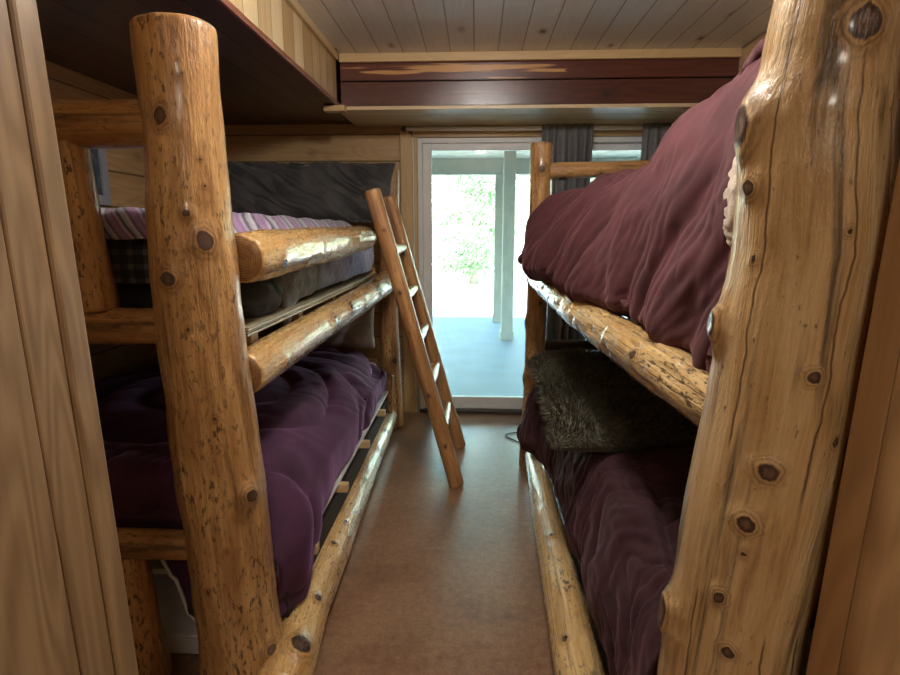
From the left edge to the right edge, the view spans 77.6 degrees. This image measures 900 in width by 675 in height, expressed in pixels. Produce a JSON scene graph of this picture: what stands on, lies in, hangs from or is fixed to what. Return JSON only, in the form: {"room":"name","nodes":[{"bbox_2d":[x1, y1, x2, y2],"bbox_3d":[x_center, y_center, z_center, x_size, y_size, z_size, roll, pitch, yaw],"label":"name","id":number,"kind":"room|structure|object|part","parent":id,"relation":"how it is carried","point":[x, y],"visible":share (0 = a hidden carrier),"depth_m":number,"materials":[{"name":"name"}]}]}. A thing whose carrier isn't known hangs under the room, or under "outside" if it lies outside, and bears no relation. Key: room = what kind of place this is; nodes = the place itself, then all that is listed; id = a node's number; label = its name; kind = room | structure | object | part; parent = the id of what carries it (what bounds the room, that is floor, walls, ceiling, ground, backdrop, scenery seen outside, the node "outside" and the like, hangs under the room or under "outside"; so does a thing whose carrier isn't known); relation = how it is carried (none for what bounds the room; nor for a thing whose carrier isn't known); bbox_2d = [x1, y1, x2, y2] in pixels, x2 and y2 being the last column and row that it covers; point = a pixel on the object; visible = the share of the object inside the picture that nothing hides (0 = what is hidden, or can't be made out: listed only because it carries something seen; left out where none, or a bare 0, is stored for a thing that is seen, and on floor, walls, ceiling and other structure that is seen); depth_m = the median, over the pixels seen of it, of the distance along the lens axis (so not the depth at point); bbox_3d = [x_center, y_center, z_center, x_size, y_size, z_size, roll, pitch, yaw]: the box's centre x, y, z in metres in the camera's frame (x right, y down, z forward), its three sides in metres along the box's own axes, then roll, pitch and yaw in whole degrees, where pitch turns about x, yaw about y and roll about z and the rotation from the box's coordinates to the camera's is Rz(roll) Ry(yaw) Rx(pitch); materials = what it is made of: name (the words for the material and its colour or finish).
{"room":"dormitory","nodes":[
{"label":"dormitory","id":0,"kind":"room"},
{"bbox_2d":[45,60,158,383],"bbox_3d":[-1.887,-0.326,2.624,0.150,2.450,3.300,0,11,3],"label":"wall","id":1,"kind":"structure","parent":0,"point":[125,166],"depth_m":3.00,"materials":[{"name":"brown wood"}]},
{"bbox_2d":[90,149,111,205],"bbox_3d":[-1.790,-0.825,2.718,0.024,0.345,0.380,0,11,3],"label":"picture frame","id":2,"kind":"object","parent":1,"relation":"attached to","point":[99,156],"visible":0.21,"depth_m":2.86,"materials":[{"name":"grey"}]},
{"bbox_2d":[90,149,102,194],"bbox_3d":[-1.797,-0.825,2.718,0.011,0.245,0.280,0,11,3],"label":"window","id":3,"kind":"structure","parent":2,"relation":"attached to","point":[96,154],"depth_m":2.84,"materials":[{"name":"grey glass"}]},
{"bbox_3d":[-1.790,-0.825,2.718,0.024,0.345,0.380,0,11,3],"label":"frame","id":4,"kind":"part","parent":2,"relation":"part of","materials":[{"name":"wood"}]},
{"bbox_2d":[36,0,352,124],"bbox_3d":[-1.278,-1.234,2.424,1.068,0.016,3.295,0,11,3],"label":"ceiling","id":5,"kind":"structure","parent":1,"relation":"attached to","point":[89,38],"depth_m":2.47,"materials":[{"name":"brown wood"}]},
{"bbox_2d":[217,0,339,104],"bbox_3d":[-0.750,-1.176,2.120,0.016,0.025,2.725,0,11,3],"label":"trim","id":6,"kind":"structure","parent":5,"relation":"attached to","point":[227,4],"depth_m":2.31,"materials":[{"name":"brown wood"}]},
{"bbox_2d":[229,0,336,99],"bbox_3d":[-0.771,-1.327,2.098,0.020,0.285,2.735,0,11,3],"label":"trim","id":7,"kind":"structure","parent":1,"relation":"attached to","point":[276,19],"depth_m":2.63,"materials":[{"name":"brown wood"}]},
{"bbox_2d":[170,411,609,674],"bbox_3d":[-0.158,1.261,1.177,4.400,0.120,6.620,0,11,3],"label":"floor","id":8,"kind":"structure","parent":0,"point":[438,578],"depth_m":2.34,"materials":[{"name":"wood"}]},
{"bbox_2d":[153,574,198,653],"bbox_3d":[-0.972,0.967,2.167,0.380,0.084,0.620,0,11,3],"label":"storage box","id":9,"kind":"object","parent":8,"relation":"on","point":[180,630],"visible":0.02,"depth_m":1.93,"materials":[{"name":"white plastic"}]},
{"bbox_2d":[51,12,403,674],"bbox_3d":[-1.067,-0.070,2.755,1.443,1.922,2.627,0,11,3],"label":"bunk bed","id":10,"kind":"object","parent":8,"relation":"on","point":[196,323],"visible":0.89,"depth_m":1.53,"materials":[{"name":"brown wood"}]},
{"bbox_3d":[-1.155,-0.556,1.477,1.060,0.131,0.130,0,11,3],"label":"rail","id":11,"kind":"part","parent":10,"relation":"part of","materials":[{"name":"brown wood"}]},
{"bbox_3d":[-1.155,-0.030,1.577,1.060,0.112,0.110,0,11,3],"label":"rail","id":12,"kind":"part","parent":10,"relation":"part of","materials":[{"name":"brown wood"}]},
{"bbox_3d":[-1.155,0.626,1.703,1.060,0.100,0.096,0,11,3],"label":"rail","id":13,"kind":"part","parent":10,"relation":"part of","materials":[{"name":"brown wood"}]},
{"bbox_3d":[-0.658,0.150,1.592,0.302,1.916,0.262,0,11,3],"label":"post","id":14,"kind":"part","parent":10,"relation":"part of","materials":[{"name":"brown wood"}]},
{"bbox_2d":[240,278,281,318],"bbox_3d":[-0.715,-0.150,1.899,0.247,0.168,0.268,0,11,3],"label":"bundle","id":15,"kind":"object","parent":10,"relation":"on","point":[258,298],"visible":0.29,"depth_m":1.83,"materials":[{"name":"fabric"}]},
{"bbox_3d":[-0.531,-0.395,2.397,0.185,0.176,1.646,0,11,3],"label":"guard rail","id":16,"kind":"part","parent":10,"relation":"part of","materials":[{"name":"brown wood"}]},
{"bbox_3d":[-0.513,-0.140,2.729,0.222,0.212,2.252,0,11,3],"label":"rail","id":17,"kind":"part","parent":10,"relation":"part of","materials":[{"name":"brown wood"}]},
{"bbox_3d":[-0.482,0.806,2.807,0.172,0.182,2.451,0,11,1],"label":"rail","id":18,"kind":"part","parent":10,"relation":"part of","materials":[{"name":"brown wood"}]},
{"bbox_3d":[-1.047,0.197,4.042,1.060,0.100,0.096,0,11,3],"label":"rail","id":19,"kind":"part","parent":10,"relation":"part of","materials":[{"name":"brown wood"}]},
{"bbox_3d":[-0.415,-0.241,3.905,0.159,1.810,0.152,0,11,3],"label":"post","id":20,"kind":"part","parent":10,"relation":"part of","materials":[{"name":"brown wood"}]},
{"bbox_3d":[-1.197,-0.333,2.723,1.047,0.203,2.050,0,11,3],"label":"mattress","id":21,"kind":"object","parent":10,"relation":"on","visible":0},
{"bbox_2d":[106,239,149,283],"bbox_3d":[-1.246,-0.291,1.888,1.064,0.171,0.506,0,11,3],"label":"plaid blanket","id":22,"kind":"object","parent":21,"relation":"on","point":[128,257],"visible":0.05,"depth_m":1.64,"materials":[{"name":"fabric"}]},
{"bbox_2d":[273,246,373,326],"bbox_3d":[-1.102,-0.349,2.918,1.137,0.438,1.735,0,11,3],"label":"quilt","id":23,"kind":"object","parent":21,"relation":"on","point":[295,285],"visible":0.27,"depth_m":2.49,"materials":[{"name":"grey fabric"}]},
{"bbox_2d":[101,207,351,239],"bbox_3d":[-1.168,-0.471,2.540,1.160,0.171,1.950,0,11,3],"label":"striped blanket","id":24,"kind":"object","parent":23,"relation":"on","point":[122,223],"visible":0.38,"depth_m":1.72,"materials":[{"name":"purple fabric"}]},
{"bbox_2d":[227,161,395,222],"bbox_3d":[-0.964,-0.922,3.555,1.240,0.396,0.267,0,11,3],"label":"curtain","id":25,"kind":"object","parent":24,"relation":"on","point":[335,191],"visible":0.71,"depth_m":3.49,"materials":[{"name":"grey fabric"}]},
{"bbox_2d":[365,188,465,487],"bbox_3d":[-0.166,-0.016,3.265,0.511,1.620,0.647,0,11,3],"label":"ladder","id":26,"kind":"object","parent":8,"relation":"on","point":[385,213],"visible":1,"depth_m":3.05,"materials":[{"name":"brown wood"}]},
{"bbox_3d":[-0.151,-0.069,3.541,0.508,1.619,0.085,0,11,3],"label":"rail","id":27,"kind":"part","parent":26,"relation":"part of","materials":[{"name":"brown wood"}]},
{"bbox_2d":[505,432,519,442],"bbox_3d":[0.514,0.682,3.844,0.273,0.008,0.249,6,12,27],"label":"power cord","id":28,"kind":"object","parent":8,"relation":"on","point":[511,432],"visible":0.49,"depth_m":3.84,"materials":[{"name":"black plastic"}]},
{"bbox_2d":[519,0,899,674],"bbox_3d":[0.966,0.033,2.084,1.284,1.964,2.375,0,11,3],"label":"bunk bed","id":29,"kind":"object","parent":8,"relation":"on","point":[817,131],"visible":0.7,"depth_m":0.97,"materials":[{"name":"brown wood"}]},
{"bbox_3d":[0.486,-0.136,3.203,0.143,1.870,0.137,0,11,3],"label":"post","id":30,"kind":"part","parent":29,"relation":"part of","materials":[{"name":"brown wood"}]},
{"bbox_3d":[0.427,0.908,2.285,0.169,0.155,2.070,0,11,3],"label":"rail","id":31,"kind":"part","parent":29,"relation":"part of","materials":[{"name":"brown wood"}]},
{"bbox_3d":[1.029,0.043,3.213,1.040,0.074,0.063,0,11,3],"label":"rail","id":32,"kind":"part","parent":29,"relation":"part of","materials":[{"name":"brown wood"}]},
{"bbox_3d":[1.029,-0.905,3.030,1.040,0.104,0.090,0,11,3],"label":"rail","id":33,"kind":"part","parent":29,"relation":"part of","materials":[{"name":"brown wood"}]},
{"bbox_3d":[0.559,-0.065,2.112,0.365,0.265,2.117,0,11,3],"label":"rail","id":34,"kind":"part","parent":29,"relation":"part of","materials":[{"name":"brown wood"}]},
{"bbox_3d":[0.594,0.225,1.085,0.358,1.964,0.303,0,11,3],"label":"post","id":35,"kind":"part","parent":29,"relation":"part of","materials":[{"name":"brown wood"}]},
{"bbox_2d":[802,628,813,674],"bbox_3d":[1.093,0.587,2.253,0.938,0.192,1.871,0,11,3],"label":"mattress","id":36,"kind":"object","parent":29,"relation":"on","point":[812,630],"visible":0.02,"depth_m":1.35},
{"bbox_2d":[517,388,821,674],"bbox_3d":[0.957,0.606,2.240,1.227,0.477,2.012,0,11,3],"label":"comforter","id":37,"kind":"object","parent":36,"relation":"on","point":[621,511],"visible":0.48,"depth_m":1.77,"materials":[{"name":"fabric"}]},
{"bbox_2d":[526,346,697,452],"bbox_3d":[0.882,0.243,2.574,1.021,0.270,1.129,0,11,3],"label":"fur pillow","id":38,"kind":"object","parent":37,"relation":"on","point":[591,403],"visible":0.45,"depth_m":2.25,"materials":[{"name":"brown fur"}]},
{"bbox_3d":[1.127,-0.233,2.095,0.870,0.204,1.868,0,11,3],"label":"mattress","id":39,"kind":"object","parent":29,"relation":"on","visible":0},
{"bbox_2d":[517,38,764,373],"bbox_3d":[0.935,-0.448,2.034,1.254,0.841,1.954,0,11,3],"label":"comforter","id":40,"kind":"object","parent":39,"relation":"on","point":[647,245],"visible":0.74,"depth_m":1.57,"materials":[{"name":"red fabric"}]},
{"bbox_2d":[723,156,736,246],"bbox_3d":[0.707,-0.294,1.201,0.230,0.296,0.155,0,11,3],"label":"blanket","id":41,"kind":"object","parent":39,"relation":"on","point":[729,193],"visible":0.06,"depth_m":1.19,"materials":[{"name":"beige fabric"}]},
{"bbox_2d":[224,79,634,410],"bbox_3d":[0.005,-0.635,4.236,3.780,2.450,0.150,0,11,3],"label":"wall","id":42,"kind":"structure","parent":0,"point":[299,143],"depth_m":4.06,"materials":[{"name":"brown wood"}]},
{"bbox_2d":[323,105,346,112],"bbox_3d":[-0.701,-1.395,3.419,0.130,0.035,0.070,0,11,3],"label":"trim","id":43,"kind":"structure","parent":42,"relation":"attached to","point":[326,108],"depth_m":3.39,"materials":[{"name":"brown wood"}]},
{"bbox_2d":[400,126,415,411],"bbox_3d":[-0.314,-0.459,4.190,0.086,2.122,0.035,0,11,3],"label":"trim","id":44,"kind":"structure","parent":42,"relation":"attached to","point":[406,158],"depth_m":4.09,"materials":[{"name":"brown wood"}]},
{"bbox_2d":[412,138,416,411],"bbox_3d":[-0.265,-0.430,4.201,0.008,2.060,0.020,0,11,3],"label":"trim","id":45,"kind":"structure","parent":42,"relation":"attached to","point":[412,138],"depth_m":4.12,"materials":[{"name":"brown wood"}]},
{"bbox_2d":[414,136,419,411],"bbox_3d":[-0.247,-0.429,4.196,0.023,2.060,0.028,0,11,3],"label":"trim","id":46,"kind":"structure","parent":42,"relation":"attached to","point":[415,137],"depth_m":4.09,"materials":[{"name":"brown wood"}]},
{"bbox_2d":[341,103,697,126],"bbox_3d":[0.523,-1.455,3.679,2.410,0.021,0.585,0,11,3],"label":"trim","id":47,"kind":"structure","parent":42,"relation":"attached to","point":[598,114],"depth_m":3.61,"materials":[{"name":"brown wood"}]},
{"bbox_2d":[401,126,642,133],"bbox_3d":[0.675,-1.445,3.894,2.035,0.060,0.102,0,11,3],"label":"curtain rod","id":48,"kind":"object","parent":42,"relation":"attached to","point":[469,128],"visible":0.48,"depth_m":3.87,"materials":[{"name":"brown wood"}]},
{"bbox_3d":[0.676,-1.443,3.861,1.980,0.034,0.027,0,11,3],"label":"rod","id":49,"kind":"part","parent":48,"relation":"part of","materials":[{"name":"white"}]},
{"bbox_2d":[541,123,593,352],"bbox_3d":[0.803,-0.452,4.019,0.392,2.052,0.091,0,11,3],"label":"curtain","id":50,"kind":"object","parent":48,"relation":"hanging from","point":[570,142],"visible":0.19,"depth_m":3.86,"materials":[{"name":"grey fabric"}]},
{"bbox_2d":[627,123,672,326],"bbox_3d":[1.445,-0.446,3.986,0.309,2.052,0.095,0,11,3],"label":"curtain","id":51,"kind":"object","parent":48,"relation":"hanging from","point":[653,133],"visible":0.06,"depth_m":3.81,"materials":[{"name":"grey fabric"}]},
{"bbox_2d":[412,125,642,137],"bbox_3d":[0.735,-1.456,3.953,2.010,0.074,0.028,0,11,3],"label":"trim","id":52,"kind":"structure","parent":42,"relation":"attached to","point":[523,133],"depth_m":3.96,"materials":[{"name":"brown wood"}]},
{"bbox_2d":[417,136,641,413],"bbox_3d":[0.680,-0.422,4.199,1.825,2.045,0.140,0,11,3],"label":"door","id":53,"kind":"structure","parent":42,"relation":"in","point":[425,146],"depth_m":4.07,"materials":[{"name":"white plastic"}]},
{"bbox_3d":[0.257,-0.420,4.204,0.909,1.980,0.040,0,11,3],"label":"sliding panel","id":54,"kind":"part","parent":53,"relation":"part of","materials":[{"name":"clear glass"}]},
{"bbox_3d":[1.105,-0.421,4.210,0.904,1.980,0.040,0,11,3],"label":"sliding panel","id":55,"kind":"part","parent":53,"relation":"part of","materials":[{"name":"white plastic"}]},
{"bbox_2d":[296,0,772,78],"bbox_3d":[-0.155,-1.266,0.758,4.400,0.100,6.750,0,11,3],"label":"ceiling","id":56,"kind":"structure","parent":0,"point":[350,26],"depth_m":2.91,"materials":[{"name":"brown wood"}]},
{"bbox_2d":[285,0,337,59],"bbox_3d":[-0.750,-1.444,2.061,0.024,0.040,2.710,0,11,3],"label":"trim","id":57,"kind":"structure","parent":56,"relation":"attached to","point":[293,4],"depth_m":2.87,"materials":[{"name":"brown wood"}]},
{"bbox_2d":[738,31,766,73],"bbox_3d":[1.740,-0.294,2.462,0.150,2.450,3.300,0,11,3],"label":"wall","id":58,"kind":"structure","parent":0,"point":[746,50],"depth_m":3.22,"materials":[{"name":"brown wood"}]},
{"bbox_2d":[340,58,738,105],"bbox_3d":[0.521,-1.543,3.410,2.390,0.251,0.040,0,11,3],"label":"beam","id":59,"kind":"structure","parent":58,"relation":"attached to","point":[660,80],"depth_m":3.39,"materials":[{"name":"red wood"}]},
{"bbox_2d":[339,48,741,63],"bbox_3d":[0.521,-1.690,3.369,2.390,0.050,0.065,0,11,3],"label":"trim","id":60,"kind":"structure","parent":58,"relation":"attached to","point":[683,53],"depth_m":3.34,"materials":[{"name":"brown wood"}]},
{"bbox_3d":[-0.166,0.029,0.778,4.400,2.450,0.300,0,11,3],"label":"wall","id":61,"kind":"structure","parent":0,"visible":0},
{"bbox_2d":[0,219,79,674],"bbox_3d":[-0.652,0.186,0.757,0.113,2.150,0.196,0,11,3],"label":"trim","id":62,"kind":"structure","parent":61,"relation":"attached to","point":[37,638],"depth_m":0.81,"materials":[{"name":"brown wood"}]},
{"bbox_2d":[0,0,114,674],"bbox_3d":[-0.645,0.160,0.891,0.114,2.150,0.072,0,11,3],"label":"trim","id":63,"kind":"structure","parent":61,"relation":"attached to","point":[20,216],"depth_m":0.86,"materials":[{"name":"brown wood"}]},
{"bbox_2d":[6,0,138,674],"bbox_3d":[-0.639,0.148,0.954,0.120,2.150,0.052,0,11,3],"label":"trim","id":64,"kind":"structure","parent":61,"relation":"attached to","point":[23,14],"depth_m":0.91,"materials":[{"name":"brown wood"}]},
{"bbox_2d":[806,158,899,674],"bbox_3d":[0.684,0.172,0.829,0.144,2.150,0.185,0,11,3],"label":"trim","id":65,"kind":"structure","parent":61,"relation":"attached to","point":[857,626],"depth_m":0.86,"materials":[{"name":"brown wood"}]},
{"bbox_2d":[893,642,899,674],"bbox_3d":[0.671,0.203,0.669,0.156,2.150,0.137,0,11,3],"label":"trim","id":66,"kind":"structure","parent":61,"relation":"attached to","point":[896,671],"depth_m":0.78,"materials":[{"name":"brown wood"}]},
{"label":"outside","id":67,"kind":"structure","parent":0,"visible":0},
{"bbox_2d":[432,151,640,158],"bbox_3d":[1.310,-2.342,6.446,14.000,0.070,4.950,0,11,3],"label":"ceiling","id":68,"kind":"structure","parent":67,"point":[435,154],"depth_m":7.93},
{"bbox_2d":[432,158,640,174],"bbox_3d":[1.400,-2.566,8.412,14.000,0.229,0.160,0,11,3],"label":"beam","id":69,"kind":"structure","parent":68,"relation":"attached to","point":[480,166],"depth_m":8.38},
{"bbox_3d":[-1.126,0.443,2.889,1.188,0.211,2.050,0,11,3],"label":"mattress","id":70,"kind":"object","parent":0,"visible":0},
{"bbox_2d":[95,347,386,621],"bbox_3d":[-1.084,0.487,2.827,1.344,0.675,2.164,0,11,3],"label":"comforter","id":71,"kind":"object","parent":70,"relation":"on","point":[312,417],"visible":0.56,"depth_m":2.08,"materials":[{"name":"fabric"}]},
{"bbox_2d":[291,296,375,348],"bbox_3d":[-0.812,-0.109,3.749,0.644,0.349,0.219,0,11,3],"label":"pillow","id":72,"kind":"object","parent":71,"relation":"on","point":[359,333],"visible":0.3,"depth_m":3.68,"materials":[{"name":"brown fabric"}]},
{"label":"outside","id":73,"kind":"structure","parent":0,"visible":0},
{"bbox_2d":[432,242,626,317],"bbox_3d":[1.804,-5.906,39.147,80.000,0.240,60.800,0,11,3],"label":"ground","id":74,"kind":"structure","parent":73,"point":[464,299],"depth_m":13.11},
{"bbox_2d":[432,175,468,212],"bbox_3d":[-1.421,-5.579,18.763,4.315,6.845,4.601,0,11,3],"label":"tree","id":75,"kind":"object","parent":74,"relation":"on","point":[435,184],"visible":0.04,"depth_m":19.09,"materials":[{"name":"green plant"}]},
{"bbox_2d":[432,175,519,283],"bbox_3d":[0.446,-3.302,15.270,3.243,3.657,2.602,7,13,31],"label":"tree","id":76,"kind":"object","parent":74,"relation":"on","point":[470,267],"visible":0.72,"depth_m":14.85,"materials":[{"name":"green plant"}]},
{"bbox_2d":[434,175,529,258],"bbox_3d":[1.993,-8.478,24.804,6.253,10.220,7.420,6,12,28],"label":"tree","id":77,"kind":"object","parent":74,"relation":"on","point":[524,177],"visible":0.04,"depth_m":25.59,"materials":[{"name":"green plant"}]},
{"bbox_2d":[433,317,591,395],"bbox_3d":[1.305,0.203,6.818,14.000,0.130,4.980,0,11,3],"label":"porch slab","id":78,"kind":"object","parent":74,"relation":"on","point":[476,362],"depth_m":6.45,"materials":[{"name":"concrete"}]},
{"bbox_2d":[492,174,502,321],"bbox_3d":[0.760,-1.359,8.674,0.174,2.238,0.174,0,11,3],"label":"porch post","id":79,"kind":"object","parent":78,"relation":"on","point":[496,315],"visible":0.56,"depth_m":8.60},
{"bbox_3d":[0.760,-0.319,8.873,0.174,0.120,0.174,0,11,3],"label":"post","id":80,"kind":"part","parent":79,"relation":"part of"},
{"bbox_2d":[500,151,516,339],"bbox_3d":[0.747,-1.189,7.178,0.174,2.468,0.174,0,11,3],"label":"porch post","id":81,"kind":"object","parent":78,"relation":"on","point":[509,170],"visible":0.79,"depth_m":7.11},
{"bbox_3d":[0.747,-0.036,7.399,0.174,0.120,0.174,0,11,3],"label":"post","id":82,"kind":"part","parent":81,"relation":"part of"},
{"bbox_2d":[465,177,594,242],"bbox_3d":[3.910,-5.138,16.933,4.490,6.627,6.415,-10,15,-41],"label":"tree","id":83,"kind":"object","parent":74,"relation":"on","point":[527,189],"visible":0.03,"depth_m":18.44,"materials":[{"name":"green plant"}]}
]}

